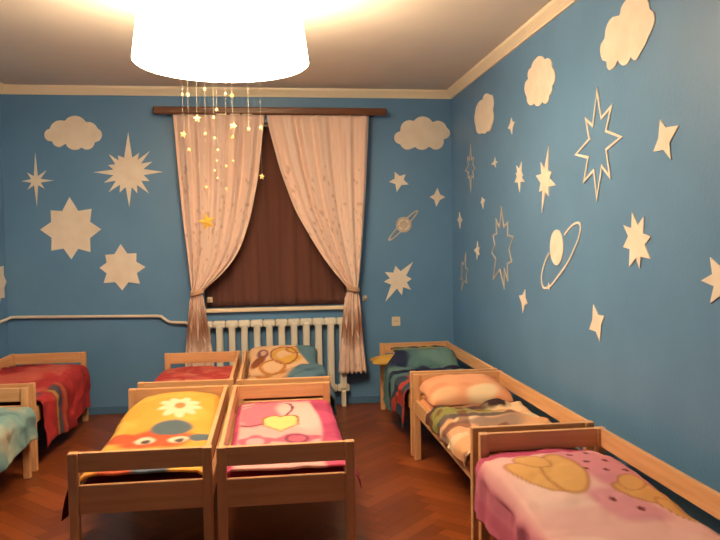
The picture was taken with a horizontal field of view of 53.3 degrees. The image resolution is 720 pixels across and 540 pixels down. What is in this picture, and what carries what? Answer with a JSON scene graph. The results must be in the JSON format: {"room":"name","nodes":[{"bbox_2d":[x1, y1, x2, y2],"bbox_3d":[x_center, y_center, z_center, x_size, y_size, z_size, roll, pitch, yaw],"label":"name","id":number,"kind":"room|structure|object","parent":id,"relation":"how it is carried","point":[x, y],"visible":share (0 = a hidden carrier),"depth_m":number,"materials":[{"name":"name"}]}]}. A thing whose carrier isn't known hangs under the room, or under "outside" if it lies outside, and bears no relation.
{"room":"kindergarten nap room","nodes":[
{"label":"kindergarten nap room","id":0,"kind":"room"},
{"bbox_2d":[0,113,8,367],"bbox_3d":[-2.707,0.047,1.753,0.150,3.236,9.652,-1,2,-7],"label":"wall","id":1,"kind":"structure","parent":0,"point":[4,342],"depth_m":6.48,"materials":[{"name":"blue paint"}]},
{"bbox_2d":[0,82,3,93],"bbox_3d":[-2.632,-1.437,1.778,0.062,0.076,9.502,-1,2,-7],"label":"trim","id":2,"kind":"structure","parent":1,"relation":"attached to","point":[1,84],"depth_m":6.41,"materials":[{"name":"beige paint"}]},
{"bbox_2d":[0,266,6,300],"bbox_3d":[-3.205,0.113,6.342,0.005,0.410,0.410,-1,2,-7],"label":"star","id":3,"kind":"object","parent":1,"relation":"attached to","point":[3,281],"visible":1,"depth_m":6.44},
{"bbox_2d":[0,94,453,414],"bbox_3d":[-1.177,-0.195,6.927,4.487,3.236,0.240,-1,2,-7],"label":"wall","id":4,"kind":"structure","parent":0,"point":[122,353],"depth_m":6.71,"materials":[{"name":"blue paint"}]},
{"bbox_2d":[23,154,53,203],"bbox_3d":[-2.946,-0.828,6.552,0.284,0.490,0.005,-1,2,-7],"label":"star","id":5,"kind":"object","parent":4,"relation":"attached to","point":[35,180],"visible":1,"depth_m":6.55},
{"bbox_2d":[40,197,100,258],"bbox_3d":[-2.666,-0.385,6.606,0.540,0.572,0.005,-1,2,-7],"label":"star","id":6,"kind":"object","parent":4,"relation":"attached to","point":[70,229],"visible":1,"depth_m":6.60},
{"bbox_2d":[44,116,101,149],"bbox_3d":[-2.631,-1.258,6.575,0.506,0.311,0.005,-1,2,-7],"label":"cloud","id":7,"kind":"object","parent":4,"relation":"attached to","point":[75,132],"visible":1,"depth_m":6.57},
{"bbox_2d":[0,315,187,324],"bbox_3d":[-2.368,0.483,6.421,1.663,0.141,0.487,-1,2,-7],"label":"pipe","id":8,"kind":"object","parent":4,"relation":"attached to","point":[40,316],"visible":0.88,"depth_m":6.63,"materials":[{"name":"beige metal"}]},
{"bbox_2d":[100,244,144,289],"bbox_3d":[-2.213,-0.026,6.678,0.414,0.433,0.005,-1,2,-7],"label":"star","id":9,"kind":"object","parent":4,"relation":"attached to","point":[121,268],"visible":1,"depth_m":6.67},
{"bbox_2d":[95,134,160,205],"bbox_3d":[-2.150,-0.933,6.649,0.630,0.691,0.005,-1,2,-7],"label":"star","id":10,"kind":"object","parent":4,"relation":"attached to","point":[128,171],"visible":1,"depth_m":6.65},
{"bbox_2d":[207,297,212,302],"bbox_3d":[-1.417,0.281,6.755,0.048,0.058,0.077,-1,2,-7],"label":"curtain hook","id":11,"kind":"object","parent":4,"relation":"attached to","point":[209,299],"visible":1,"depth_m":6.79,"materials":[{"name":"beige plastic"}]},
{"bbox_2d":[1,84,449,98],"bbox_3d":[-1.179,-1.667,6.714,4.187,0.076,0.062,-1,2,-7],"label":"trim","id":12,"kind":"structure","parent":4,"relation":"attached to","point":[8,89],"depth_m":6.70,"materials":[{"name":"beige paint"}]},
{"bbox_2d":[81,395,379,414],"bbox_3d":[-1.140,1.291,6.864,4.159,0.069,0.014,-1,2,-7],"label":"baseboard","id":13,"kind":"structure","parent":4,"relation":"attached to","point":[353,399],"depth_m":6.72,"materials":[{"name":"blue paint"}]},
{"bbox_2d":[153,106,386,116],"bbox_3d":[-0.823,-1.471,6.705,2.150,0.076,0.185,-1,2,-7],"label":"curtain rod","id":14,"kind":"object","parent":4,"relation":"attached to","point":[168,110],"visible":0.98,"depth_m":6.62,"materials":[{"name":"brown wood"}]},
{"bbox_2d":[173,114,263,366],"bbox_3d":[-1.275,-0.208,6.624,0.825,2.442,0.106,-1,2,-7],"label":"curtain","id":15,"kind":"object","parent":14,"relation":"hanging from","point":[210,250],"visible":0.9,"depth_m":6.61,"materials":[{"name":"beige fabric"}]},
{"bbox_2d":[267,115,368,373],"bbox_3d":[-0.374,-0.226,6.756,0.953,2.443,0.106,-1,2,-4],"label":"curtain","id":16,"kind":"object","parent":14,"relation":"hanging from","point":[322,159],"visible":1,"depth_m":6.74,"materials":[{"name":"beige fabric"}]},
{"bbox_2d":[206,286,345,312],"bbox_3d":[-0.818,-0.508,6.917,1.425,1.789,0.265,-1,2,-7],"label":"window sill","id":17,"kind":"structure","parent":4,"relation":"in","point":[331,307],"depth_m":6.82,"materials":[{"name":"beige paint"}]},
{"bbox_2d":[206,124,345,306],"bbox_3d":[-0.819,-0.527,6.923,1.355,1.747,0.050,-1,2,-7],"label":"window blind","id":18,"kind":"object","parent":4,"relation":"attached to","point":[277,262],"visible":0.52,"depth_m":6.93,"materials":[{"name":"brown fabric"}]},
{"bbox_2d":[392,317,399,325],"bbox_3d":[0.353,0.503,7.021,0.084,0.092,0.013,-1,2,-7],"label":"power socket","id":19,"kind":"object","parent":4,"relation":"attached to","point":[395,320],"visible":1,"depth_m":7.02,"materials":[{"name":"beige plastic"}]},
{"bbox_2d":[384,262,412,301],"bbox_3d":[0.377,0.115,7.012,0.292,0.383,0.005,-1,2,-7],"label":"star","id":20,"kind":"object","parent":4,"relation":"attached to","point":[398,279],"visible":1,"depth_m":7.01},
{"bbox_2d":[390,172,407,190],"bbox_3d":[0.378,-0.859,6.973,0.196,0.196,0.005,-1,2,-7],"label":"star","id":21,"kind":"object","parent":4,"relation":"attached to","point":[398,181],"visible":1,"depth_m":6.97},
{"bbox_2d":[388,210,417,240],"bbox_3d":[0.421,-0.435,6.992,0.301,0.297,0.012,-1,2,-7],"label":"planet","id":22,"kind":"object","parent":4,"relation":"attached to","point":[403,224],"depth_m":6.99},
{"bbox_2d":[394,116,449,149],"bbox_3d":[0.606,-1.334,6.982,0.554,0.323,0.005,-1,2,-7],"label":"cloud","id":23,"kind":"object","parent":4,"relation":"attached to","point":[421,133],"visible":1,"depth_m":6.98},
{"bbox_2d":[430,188,444,205],"bbox_3d":[0.760,-0.714,7.027,0.156,0.184,0.005,-1,2,-7],"label":"star","id":24,"kind":"object","parent":4,"relation":"attached to","point":[437,197],"visible":1,"depth_m":7.02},
{"bbox_2d":[0,402,495,539],"bbox_3d":[-0.543,1.520,2.163,4.387,0.004,9.702,-1,2,-7],"label":"floor","id":25,"kind":"structure","parent":0,"point":[400,497],"depth_m":4.36,"materials":[{"name":"brown wood"}]},
{"bbox_2d":[0,387,31,478],"bbox_3d":[-2.496,1.148,4.149,0.660,0.626,1.480,-1,2,-7],"label":"bed","id":26,"kind":"object","parent":25,"relation":"on","point":[20,394],"visible":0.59,"depth_m":4.87,"materials":[{"name":"brown wood"}]},
{"bbox_3d":[-2.497,1.051,4.145,0.588,0.083,1.400,-1,2,-7],"label":"mattress","id":27,"kind":"object","parent":26,"relation":"on","visible":0},
{"bbox_2d":[0,407,37,472],"bbox_3d":[-2.436,1.054,4.167,0.709,0.287,1.314,-1,2,-7],"label":"blanket","id":28,"kind":"object","parent":27,"relation":"on","point":[18,428],"visible":1,"depth_m":4.50,"materials":[{"name":"fabric"}]},
{"bbox_2d":[0,352,88,471],"bbox_3d":[-2.700,1.084,5.719,0.660,0.626,1.470,-1,2,-7],"label":"bed","id":29,"kind":"object","parent":25,"relation":"on","point":[11,360],"visible":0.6,"depth_m":6.37,"materials":[{"name":"brown wood"}]},
{"bbox_2d":[0,401,40,405],"bbox_3d":[-2.701,0.987,5.715,0.588,0.083,1.390,-1,2,-7],"label":"mattress","id":30,"kind":"object","parent":29,"relation":"on","point":[37,402],"visible":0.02,"depth_m":5.18,"materials":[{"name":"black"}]},
{"bbox_2d":[0,364,90,446],"bbox_3d":[-2.646,1.054,5.739,0.696,0.468,1.305,-1,2,-7],"label":"blanket","id":31,"kind":"object","parent":30,"relation":"on","point":[63,390],"visible":0.86,"depth_m":5.73,"materials":[{"name":"fabric"}]},
{"bbox_2d":[67,385,228,539],"bbox_3d":[-1.121,1.130,4.116,0.660,0.626,1.500,-1,2,-7],"label":"bed","id":32,"kind":"object","parent":25,"relation":"on","point":[195,492],"visible":0.74,"depth_m":3.38,"materials":[{"name":"brown wood"}]},
{"bbox_2d":[83,416,223,484],"bbox_3d":[-1.123,1.032,4.112,0.588,0.083,1.420,-1,2,-7],"label":"mattress","id":33,"kind":"object","parent":32,"relation":"on","point":[159,475],"visible":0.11,"depth_m":3.51,"materials":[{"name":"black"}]},
{"bbox_2d":[61,473,82,520],"bbox_3d":[-1.399,1.103,3.570,0.079,0.165,0.350,-1,2,-7],"label":"sheet","id":34,"kind":"object","parent":33,"relation":"on","point":[65,513],"visible":0.12,"depth_m":3.42,"materials":[{"name":"fabric"}]},
{"bbox_2d":[80,391,219,480],"bbox_3d":[-1.131,0.899,4.102,0.594,0.142,1.389,-1,2,-7],"label":"blanket","id":35,"kind":"object","parent":33,"relation":"on","point":[185,418],"visible":0.73,"depth_m":4.20,"materials":[{"name":"fabric"}]},
{"bbox_2d":[137,351,240,401],"bbox_3d":[-1.302,1.065,5.704,0.660,0.626,1.350,-1,2,-7],"label":"bed","id":36,"kind":"object","parent":25,"relation":"on","point":[221,356],"visible":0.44,"depth_m":6.28,"materials":[{"name":"brown wood"}]},
{"bbox_2d":[208,317,349,405],"bbox_3d":[-0.834,0.896,6.829,1.467,0.855,0.112,-1,2,-7],"label":"radiator","id":37,"kind":"object","parent":25,"relation":"on","point":[330,322],"visible":0.47,"depth_m":6.79,"materials":[{"name":"white metal"}]},
{"bbox_2d":[236,349,330,404],"bbox_3d":[-0.621,1.053,5.755,0.660,0.626,1.360,-1,2,-7],"label":"bed","id":38,"kind":"object","parent":25,"relation":"on","point":[242,379],"visible":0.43,"depth_m":5.09,"materials":[{"name":"brown wood"}]},
{"bbox_2d":[244,374,322,400],"bbox_3d":[-0.623,0.956,5.750,0.588,0.083,1.280,-1,2,-7],"label":"mattress","id":39,"kind":"object","parent":38,"relation":"on","point":[247,374],"visible":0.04,"depth_m":5.22,"materials":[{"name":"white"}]},
{"bbox_2d":[248,345,317,375],"bbox_3d":[-0.656,0.777,6.148,0.598,0.220,0.420,-1,2,-7],"label":"pillow","id":40,"kind":"object","parent":39,"relation":"on","point":[264,360],"visible":0.85,"depth_m":6.09,"materials":[{"name":"fabric"}]},
{"bbox_2d":[244,364,336,414],"bbox_3d":[-0.541,0.915,5.527,0.679,0.260,0.784,-1,2,-7],"label":"blanket","id":41,"kind":"object","parent":39,"relation":"on","point":[301,370],"visible":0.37,"depth_m":5.67,"materials":[{"name":"fabric"}]},
{"bbox_2d":[216,381,355,539],"bbox_3d":[-0.442,1.117,4.181,0.660,0.626,1.500,-1,2,-7],"label":"bed","id":42,"kind":"object","parent":25,"relation":"on","point":[329,486],"visible":0.71,"depth_m":3.45,"materials":[{"name":"brown wood"}]},
{"bbox_2d":[227,467,344,477],"bbox_3d":[-0.443,1.020,4.177,0.588,0.083,1.420,-1,2,-7],"label":"mattress","id":43,"kind":"object","parent":42,"relation":"on","point":[234,474],"visible":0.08,"depth_m":3.56,"materials":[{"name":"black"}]},
{"bbox_2d":[227,400,344,474],"bbox_3d":[-0.425,0.932,4.173,0.623,0.069,1.387,-1,2,-7],"label":"blanket","id":44,"kind":"object","parent":43,"relation":"on","point":[269,422],"visible":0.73,"depth_m":4.21,"materials":[{"name":"fabric"}]},
{"bbox_2d":[355,468,361,487],"bbox_3d":[-0.041,1.034,3.709,0.073,0.079,0.330,-1,2,-7],"label":"sheet","id":45,"kind":"object","parent":43,"relation":"on","point":[356,471],"visible":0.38,"depth_m":3.59,"materials":[{"name":"fabric"}]},
{"bbox_2d":[379,341,497,455],"bbox_3d":[0.609,1.023,6.051,0.660,0.626,1.510,-1,2,-7],"label":"bed","id":46,"kind":"object","parent":25,"relation":"on","point":[477,364],"visible":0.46,"depth_m":6.01,"materials":[{"name":"brown wood"}]},
{"bbox_3d":[0.608,0.925,6.046,0.588,0.083,1.430,-1,2,-7],"label":"mattress","id":47,"kind":"object","parent":46,"relation":"on","visible":0},
{"bbox_2d":[370,354,393,364],"bbox_3d":[0.463,0.813,6.573,0.729,0.092,0.300,-1,2,-7],"label":"pillow","id":48,"kind":"object","parent":47,"relation":"on","point":[383,359],"visible":0.23,"depth_m":6.45,"materials":[{"name":"fabric"}]},
{"bbox_2d":[383,345,462,427],"bbox_3d":[0.558,0.954,6.021,0.690,0.452,1.274,-1,2,-7],"label":"blanket","id":49,"kind":"object","parent":47,"relation":"on","point":[405,360],"visible":0.65,"depth_m":6.24,"materials":[{"name":"fabric"}]},
{"bbox_2d":[413,370,593,539],"bbox_3d":[0.811,1.086,4.485,0.660,0.626,1.530,-1,2,-7],"label":"bed","id":50,"kind":"object","parent":25,"relation":"on","point":[567,418],"visible":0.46,"depth_m":4.19,"materials":[{"name":"brown wood"}]},
{"bbox_2d":[420,399,576,454],"bbox_3d":[0.810,0.989,4.481,0.588,0.083,1.450,-1,2,-7],"label":"mattress","id":51,"kind":"object","parent":50,"relation":"on","point":[424,402],"visible":0.09,"depth_m":3.88,"materials":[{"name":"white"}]},
{"bbox_2d":[419,374,513,406],"bbox_3d":[0.724,0.826,4.938,0.583,0.188,0.448,-1,2,-7],"label":"pillow","id":52,"kind":"object","parent":51,"relation":"on","point":[448,390],"visible":0.79,"depth_m":4.78,"materials":[{"name":"fabric"}]},
{"bbox_2d":[425,398,551,466],"bbox_3d":[0.799,0.933,4.249,0.649,0.157,0.926,-1,2,-7],"label":"blanket","id":53,"kind":"object","parent":51,"relation":"on","point":[452,424],"visible":0.64,"depth_m":4.28,"materials":[{"name":"fabric"}]},
{"bbox_2d":[478,426,719,539],"bbox_3d":[1.019,1.151,2.895,0.660,0.626,1.530,-1,2,-7],"label":"bed","id":54,"kind":"object","parent":25,"relation":"on","point":[706,498],"visible":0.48,"depth_m":3.56,"materials":[{"name":"brown wood"}]},
{"bbox_3d":[1.018,1.053,2.891,0.588,0.083,1.450,-1,2,-7],"label":"mattress","id":55,"kind":"object","parent":54,"relation":"on","visible":0},
{"bbox_2d":[474,449,719,539],"bbox_3d":[0.964,1.061,2.907,0.685,0.313,1.378,-1,2,-7],"label":"blanket","id":56,"kind":"object","parent":55,"relation":"on","point":[543,494],"visible":1,"depth_m":2.99,"materials":[{"name":"fabric"}]},
{"bbox_2d":[0,0,551,89],"bbox_3d":[-0.588,-1.565,2.032,4.187,0.100,9.502,-1,2,-7],"label":"ceiling","id":57,"kind":"structure","parent":0,"point":[351,44],"depth_m":5.17,"materials":[{"name":"white paint"}]},
{"bbox_2d":[131,0,308,81],"bbox_3d":[-0.753,-1.345,3.885,0.940,0.492,0.940,-1,2,-7],"label":"ceiling lamp","id":58,"kind":"object","parent":57,"relation":"hanging from","point":[218,40],"visible":1,"depth_m":3.58,"materials":[{"name":"white fabric"}]},
{"bbox_2d":[134,40,305,81],"bbox_3d":[-0.750,-1.116,3.895,0.910,0.034,0.910,-1,2,-7],"label":"diffuser","id":59,"kind":"object","parent":58,"relation":"attached to","point":[218,60],"depth_m":3.76,"materials":[{"name":"white plastic"}]},
{"bbox_2d":[180,65,263,228],"bbox_3d":[-0.753,-0.664,3.958,0.445,0.886,0.238,-1,2,-7],"label":"mobile","id":60,"kind":"object","parent":58,"relation":"hanging from","point":[206,221],"visible":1,"depth_m":3.94,"materials":[{"name":"beige"}]},
{"bbox_2d":[451,0,719,534],"bbox_3d":[1.595,-0.038,2.295,0.150,3.236,9.652,-1,2,-7],"label":"wall","id":61,"kind":"structure","parent":0,"point":[652,378],"depth_m":3.84,"materials":[{"name":"blue paint"}]},
{"bbox_2d":[457,212,461,226],"bbox_3d":[0.944,-0.469,6.771,0.005,0.156,0.172,-1,2,-7],"label":"star","id":62,"kind":"object","parent":61,"relation":"attached to","point":[459,219],"visible":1,"depth_m":6.77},
{"bbox_2d":[460,252,467,290],"bbox_3d":[0.968,0.020,6.657,0.005,0.368,0.272,-1,2,-7],"label":"star","id":63,"kind":"object","parent":61,"relation":"attached to","point":[465,252],"visible":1,"depth_m":6.65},
{"bbox_2d":[465,144,475,191],"bbox_3d":[0.983,-0.907,6.394,0.005,0.431,0.334,-1,2,-7],"label":"star","id":64,"kind":"object","parent":61,"relation":"attached to","point":[470,144],"visible":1,"depth_m":6.37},
{"bbox_2d":[474,241,479,259],"bbox_3d":[1.017,-0.170,6.237,0.005,0.163,0.183,-1,2,-7],"label":"star","id":65,"kind":"object","parent":61,"relation":"attached to","point":[477,248],"visible":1,"depth_m":6.21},
{"bbox_2d":[474,93,493,133],"bbox_3d":[1.030,-1.292,5.963,0.005,0.321,0.532,-1,2,-7],"label":"cloud","id":66,"kind":"object","parent":61,"relation":"attached to","point":[484,114],"visible":1,"depth_m":5.92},
{"bbox_2d":[491,207,513,289],"bbox_3d":[1.103,-0.174,5.560,0.005,0.648,0.537,-1,2,-7],"label":"star","id":67,"kind":"object","parent":61,"relation":"attached to","point":[497,223],"visible":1,"depth_m":5.55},
{"bbox_2d":[508,118,514,133],"bbox_3d":[1.118,-1.063,5.295,0.005,0.125,0.149,-1,2,-7],"label":"star","id":68,"kind":"object","parent":61,"relation":"attached to","point":[511,124],"visible":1,"depth_m":5.28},
{"bbox_2d":[447,0,577,98],"bbox_3d":[1.460,-1.518,2.293,0.062,0.076,9.502,-1,2,-7],"label":"trim","id":69,"kind":"structure","parent":61,"relation":"attached to","point":[554,8],"depth_m":5.11,"materials":[{"name":"beige paint"}]},
{"bbox_2d":[515,162,524,191],"bbox_3d":[1.145,-0.665,5.144,0.005,0.214,0.199,-1,2,-7],"label":"star","id":70,"kind":"object","parent":61,"relation":"attached to","point":[519,174],"visible":1,"depth_m":5.14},
{"bbox_2d":[519,289,526,312],"bbox_3d":[1.166,0.223,5.120,0.005,0.175,0.165,-1,2,-7],"label":"star","id":71,"kind":"object","parent":61,"relation":"attached to","point":[522,297],"visible":1,"depth_m":5.10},
{"bbox_2d":[524,56,555,105],"bbox_3d":[1.185,-1.247,4.739,0.005,0.335,0.540,-1,2,-7],"label":"cloud","id":72,"kind":"object","parent":61,"relation":"attached to","point":[538,88],"visible":1,"depth_m":4.71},
{"bbox_2d":[536,145,554,211],"bbox_3d":[1.207,-0.589,4.664,0.005,0.427,0.332,-1,2,-7],"label":"star","id":73,"kind":"object","parent":61,"relation":"attached to","point":[544,177],"visible":1,"depth_m":4.66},
{"bbox_2d":[541,222,581,290],"bbox_3d":[1.242,-0.077,4.460,0.008,0.434,0.621,-1,2,-7],"label":"planet","id":74,"kind":"object","parent":61,"relation":"attached to","point":[556,242],"depth_m":4.48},
{"bbox_2d":[589,304,604,341],"bbox_3d":[1.312,0.294,3.970,0.005,0.199,0.181,-1,2,-7],"label":"star","id":75,"kind":"object","parent":61,"relation":"attached to","point":[597,320],"visible":1,"depth_m":3.97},
{"bbox_2d":[575,87,622,201],"bbox_3d":[1.298,-0.686,3.925,0.005,0.626,0.580,-1,2,-7],"label":"star","id":76,"kind":"object","parent":61,"relation":"attached to","point":[609,109],"visible":1,"depth_m":3.90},
{"bbox_2d":[600,0,655,69],"bbox_3d":[1.331,-1.188,3.588,0.005,0.322,0.552,-1,2,-7],"label":"cloud","id":77,"kind":"object","parent":61,"relation":"attached to","point":[627,34],"visible":1,"depth_m":3.56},
{"bbox_2d":[623,211,650,268],"bbox_3d":[1.360,-0.147,3.521,0.005,0.284,0.267,-1,2,-7],"label":"star","id":78,"kind":"object","parent":61,"relation":"attached to","point":[636,241],"visible":1,"depth_m":3.52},
{"bbox_2d":[653,119,679,159],"bbox_3d":[1.386,-0.592,3.246,0.005,0.196,0.209,-1,2,-7],"label":"star","id":79,"kind":"object","parent":61,"relation":"attached to","point":[666,134],"visible":1,"depth_m":3.25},
{"bbox_2d":[701,257,719,302],"bbox_3d":[1.445,0.044,2.873,0.005,0.190,0.256,-1,2,-7],"label":"star","id":80,"kind":"object","parent":61,"relation":"attached to","point":[713,279],"visible":1,"depth_m":2.91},
{"bbox_3d":[-1.304,0.967,5.700,0.588,0.083,1.270,-1,2,-7],"label":"mattress","id":81,"kind":"object","parent":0,"visible":0},
{"bbox_2d":[154,365,232,381],"bbox_3d":[-1.350,0.957,5.688,0.666,0.209,1.222,-1,2,-7],"label":"blanket","id":82,"kind":"object","parent":81,"relation":"on","point":[191,372],"visible":0.41,"depth_m":5.90,"materials":[{"name":"fabric"}]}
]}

